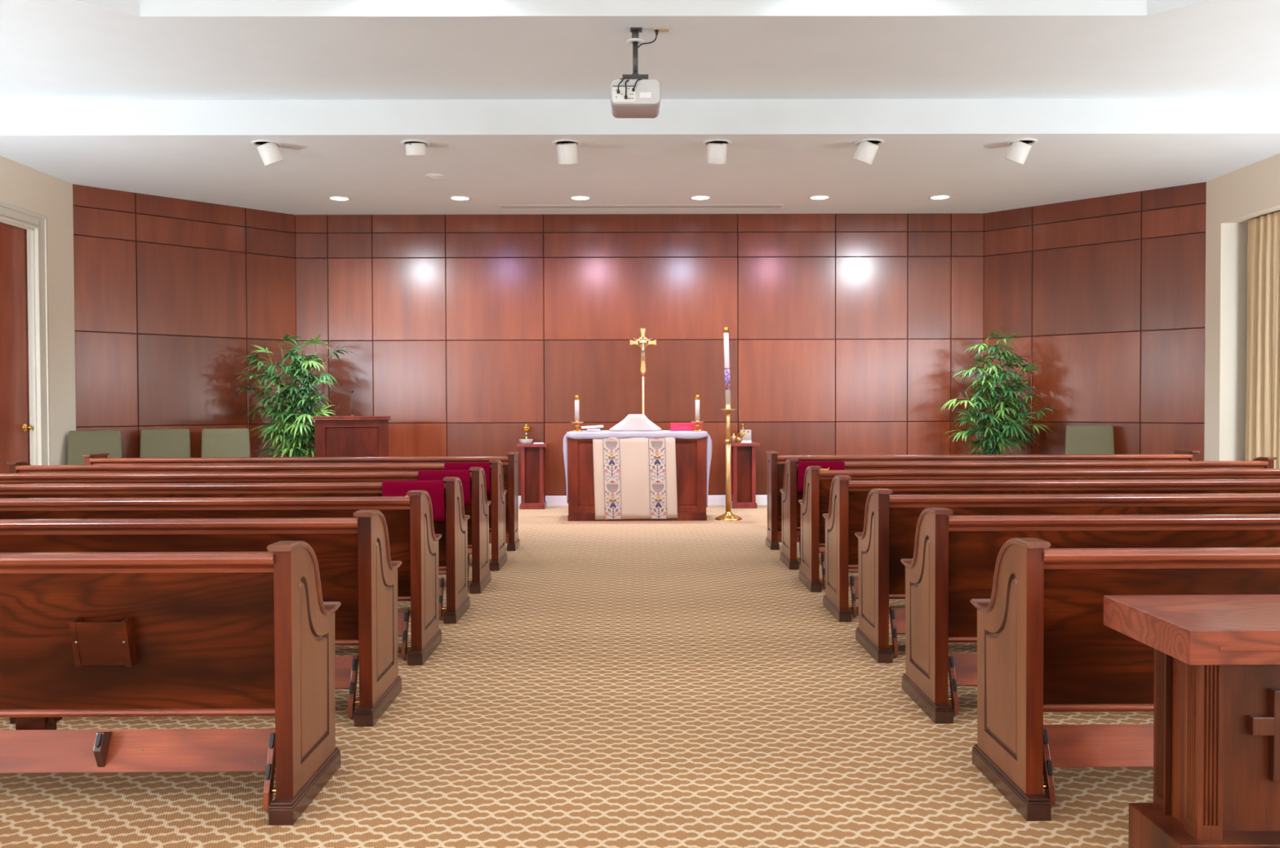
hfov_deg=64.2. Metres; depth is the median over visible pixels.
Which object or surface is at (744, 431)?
bell
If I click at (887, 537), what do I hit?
pew
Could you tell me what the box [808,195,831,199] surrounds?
recessed light
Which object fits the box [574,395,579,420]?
candle
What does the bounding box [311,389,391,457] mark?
lectern
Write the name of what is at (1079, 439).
upholstered chair
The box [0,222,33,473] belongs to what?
door
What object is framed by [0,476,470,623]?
pew
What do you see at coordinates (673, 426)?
book
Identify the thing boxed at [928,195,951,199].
recessed light
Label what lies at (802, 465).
cloth
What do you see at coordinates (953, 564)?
pew
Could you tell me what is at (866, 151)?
ceiling spotlight
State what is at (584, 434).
altar cloth
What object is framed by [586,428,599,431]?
book
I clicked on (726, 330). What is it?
paschal candle
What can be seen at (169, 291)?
wall
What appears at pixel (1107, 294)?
wall
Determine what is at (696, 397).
candle
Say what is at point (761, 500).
baseboard
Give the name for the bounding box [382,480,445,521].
cloth
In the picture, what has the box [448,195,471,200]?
recessed light
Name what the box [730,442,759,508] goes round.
pedestal stand
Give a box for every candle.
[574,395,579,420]
[694,394,699,420]
[723,327,730,404]
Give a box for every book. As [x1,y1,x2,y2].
[581,425,603,428]
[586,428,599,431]
[670,422,702,431]
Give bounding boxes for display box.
[739,429,751,443]
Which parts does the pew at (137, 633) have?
rail, panel, moulding, kneeler arm, panel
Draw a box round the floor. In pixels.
[0,505,1153,847]
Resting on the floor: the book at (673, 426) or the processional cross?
the processional cross
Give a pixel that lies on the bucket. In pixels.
(739, 440)
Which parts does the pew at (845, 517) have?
panel, kneeler arm, rail, panel, moulding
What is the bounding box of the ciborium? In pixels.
[521,423,530,439]
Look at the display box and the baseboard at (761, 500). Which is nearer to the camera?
the display box
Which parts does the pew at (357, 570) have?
rail, panel, moulding, kneeler arm, panel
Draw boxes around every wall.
[0,155,75,465]
[72,184,297,457]
[295,213,983,495]
[983,182,1206,461]
[1204,153,1279,461]
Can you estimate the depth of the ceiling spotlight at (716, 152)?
9.60 m
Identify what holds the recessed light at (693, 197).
in the ceiling
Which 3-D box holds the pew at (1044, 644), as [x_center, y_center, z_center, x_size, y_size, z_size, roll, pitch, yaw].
[3.161,0.799,3.491,3.894,0.878,0.555,0,1,0]
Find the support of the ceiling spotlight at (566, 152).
attached to the ceiling
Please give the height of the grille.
0.013 m
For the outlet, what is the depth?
7.58 m
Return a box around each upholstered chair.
[66,430,122,465]
[139,428,191,457]
[200,428,250,457]
[1065,425,1114,454]
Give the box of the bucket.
[736,431,742,443]
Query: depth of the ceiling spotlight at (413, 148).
9.56 m
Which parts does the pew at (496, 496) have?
panel, rail, moulding, panel, panel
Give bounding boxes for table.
[1103,594,1279,847]
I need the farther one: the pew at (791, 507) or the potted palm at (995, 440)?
the potted palm at (995, 440)
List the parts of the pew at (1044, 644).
panel, kneeler arm, rail, panel, moulding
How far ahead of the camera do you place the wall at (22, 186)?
11.05 m
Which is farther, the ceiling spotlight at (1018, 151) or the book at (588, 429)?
the book at (588, 429)
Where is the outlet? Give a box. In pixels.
[653,27,668,31]
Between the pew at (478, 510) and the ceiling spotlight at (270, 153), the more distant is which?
the ceiling spotlight at (270, 153)
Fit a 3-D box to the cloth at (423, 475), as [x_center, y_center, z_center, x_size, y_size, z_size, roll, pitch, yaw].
[-1.365,0.448,7.181,0.361,0.247,0.133,0,1,0]
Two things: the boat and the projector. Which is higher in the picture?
the projector
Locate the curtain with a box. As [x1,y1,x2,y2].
[1245,211,1279,468]
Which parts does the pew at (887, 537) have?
panel, kneeler arm, rail, panel, moulding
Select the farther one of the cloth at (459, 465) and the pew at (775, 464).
the pew at (775, 464)
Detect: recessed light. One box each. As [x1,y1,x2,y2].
[327,195,351,200]
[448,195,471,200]
[568,195,591,200]
[688,195,711,199]
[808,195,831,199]
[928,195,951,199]
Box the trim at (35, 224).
[0,200,51,465]
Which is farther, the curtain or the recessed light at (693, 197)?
the recessed light at (693, 197)
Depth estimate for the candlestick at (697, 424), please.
11.64 m
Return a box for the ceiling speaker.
[425,173,444,178]
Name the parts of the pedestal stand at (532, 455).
corner post, core panel, corner post, corner post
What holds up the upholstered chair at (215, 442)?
on the floor
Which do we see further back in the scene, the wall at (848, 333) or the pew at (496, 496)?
the wall at (848, 333)
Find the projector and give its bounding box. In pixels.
[609,27,660,118]
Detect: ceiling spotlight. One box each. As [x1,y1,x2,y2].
[250,139,284,166]
[400,139,430,156]
[551,138,581,164]
[702,138,731,164]
[853,138,884,164]
[1004,137,1037,164]
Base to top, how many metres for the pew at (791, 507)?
0.878 m
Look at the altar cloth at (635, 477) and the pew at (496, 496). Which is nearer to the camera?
the pew at (496, 496)
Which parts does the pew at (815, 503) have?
panel, kneeler arm, rail, panel, moulding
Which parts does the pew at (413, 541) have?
rail, panel, moulding, kneeler arm, panel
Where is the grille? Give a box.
[427,175,442,177]
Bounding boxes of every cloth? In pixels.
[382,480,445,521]
[417,470,471,505]
[444,462,490,493]
[563,430,711,507]
[592,437,677,519]
[796,461,844,492]
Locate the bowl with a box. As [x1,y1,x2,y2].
[518,439,533,444]
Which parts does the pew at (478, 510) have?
rail, panel, moulding, kneeler arm, panel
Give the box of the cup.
[521,423,530,432]
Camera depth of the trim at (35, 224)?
10.69 m
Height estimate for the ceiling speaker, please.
0.016 m
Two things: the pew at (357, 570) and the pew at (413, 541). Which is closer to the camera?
the pew at (357, 570)
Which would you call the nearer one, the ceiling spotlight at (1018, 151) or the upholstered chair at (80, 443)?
the ceiling spotlight at (1018, 151)
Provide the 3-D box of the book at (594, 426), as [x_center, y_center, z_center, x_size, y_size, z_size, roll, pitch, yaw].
[-0.552,0.033,11.800,0.252,0.036,0.190,0,1,-5]
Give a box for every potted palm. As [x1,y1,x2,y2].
[234,333,355,457]
[935,327,1059,454]
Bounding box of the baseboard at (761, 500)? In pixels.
[518,494,767,506]
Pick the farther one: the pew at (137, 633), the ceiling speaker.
the ceiling speaker
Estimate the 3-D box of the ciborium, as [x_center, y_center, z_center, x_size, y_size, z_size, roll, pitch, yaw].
[-1.458,0.123,13.101,0.116,0.248,0.116,0,1,0]
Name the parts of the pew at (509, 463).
panel, rail, panel, panel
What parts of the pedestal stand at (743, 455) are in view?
corner post, corner post, core panel, corner post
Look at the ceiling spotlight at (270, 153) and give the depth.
9.58 m
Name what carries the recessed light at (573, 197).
in the ceiling
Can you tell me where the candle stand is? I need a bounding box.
[714,404,742,520]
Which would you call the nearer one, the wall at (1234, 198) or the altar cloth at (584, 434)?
the wall at (1234, 198)
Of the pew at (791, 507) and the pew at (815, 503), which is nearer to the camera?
the pew at (815, 503)
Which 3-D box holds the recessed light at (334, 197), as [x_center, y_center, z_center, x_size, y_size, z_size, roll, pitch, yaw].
[-3.589,-2.689,12.190,0.270,0.007,0.270,0,1,0]
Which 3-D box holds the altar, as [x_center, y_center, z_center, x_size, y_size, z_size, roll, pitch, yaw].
[-0.033,0.593,11.858,1.574,0.996,0.623,0,1,0]
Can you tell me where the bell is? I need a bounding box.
[738,430,749,437]
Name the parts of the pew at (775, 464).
panel, panel, rail, panel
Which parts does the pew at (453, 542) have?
rail, panel, moulding, kneeler arm, panel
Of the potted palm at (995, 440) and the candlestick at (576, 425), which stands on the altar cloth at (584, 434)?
the candlestick at (576, 425)
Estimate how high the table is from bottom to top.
0.750 m
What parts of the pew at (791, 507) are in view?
panel, kneeler arm, panel, moulding, rail, panel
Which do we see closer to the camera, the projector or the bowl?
the projector
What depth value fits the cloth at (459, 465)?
8.10 m
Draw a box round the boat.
[730,433,736,443]
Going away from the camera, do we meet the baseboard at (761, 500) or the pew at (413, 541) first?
the pew at (413, 541)
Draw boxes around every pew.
[0,466,491,593]
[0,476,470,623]
[0,490,441,665]
[0,510,401,726]
[0,541,341,825]
[5,459,507,570]
[81,451,519,551]
[765,448,1199,550]
[779,457,1277,569]
[798,466,1279,592]
[822,475,1279,622]
[854,488,1279,663]
[900,507,1279,724]
[970,537,1279,821]
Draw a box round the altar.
[568,436,706,521]
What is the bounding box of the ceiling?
[0,0,1279,216]
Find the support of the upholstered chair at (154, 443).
on the floor
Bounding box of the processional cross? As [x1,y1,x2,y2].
[629,328,656,414]
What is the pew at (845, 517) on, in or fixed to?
on the floor
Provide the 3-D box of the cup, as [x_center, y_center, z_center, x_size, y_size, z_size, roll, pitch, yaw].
[-1.458,0.056,13.100,0.116,0.115,0.116,0,1,0]
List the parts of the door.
handle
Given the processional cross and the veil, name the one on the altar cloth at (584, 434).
the veil
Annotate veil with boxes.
[608,414,662,431]
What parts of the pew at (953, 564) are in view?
panel, kneeler arm, rail, panel, moulding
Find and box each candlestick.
[570,420,582,431]
[692,420,703,431]
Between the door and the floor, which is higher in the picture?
the door
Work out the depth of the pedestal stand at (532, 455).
12.91 m
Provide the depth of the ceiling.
9.31 m
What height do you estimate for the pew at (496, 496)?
0.878 m
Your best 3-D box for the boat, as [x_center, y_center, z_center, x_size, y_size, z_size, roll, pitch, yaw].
[1.191,0.179,12.983,0.086,0.122,0.086,0,1,0]
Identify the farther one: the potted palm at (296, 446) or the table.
the potted palm at (296, 446)
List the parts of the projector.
port plate, mount plate, panel, power cord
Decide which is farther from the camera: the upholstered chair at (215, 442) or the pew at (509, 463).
the upholstered chair at (215, 442)

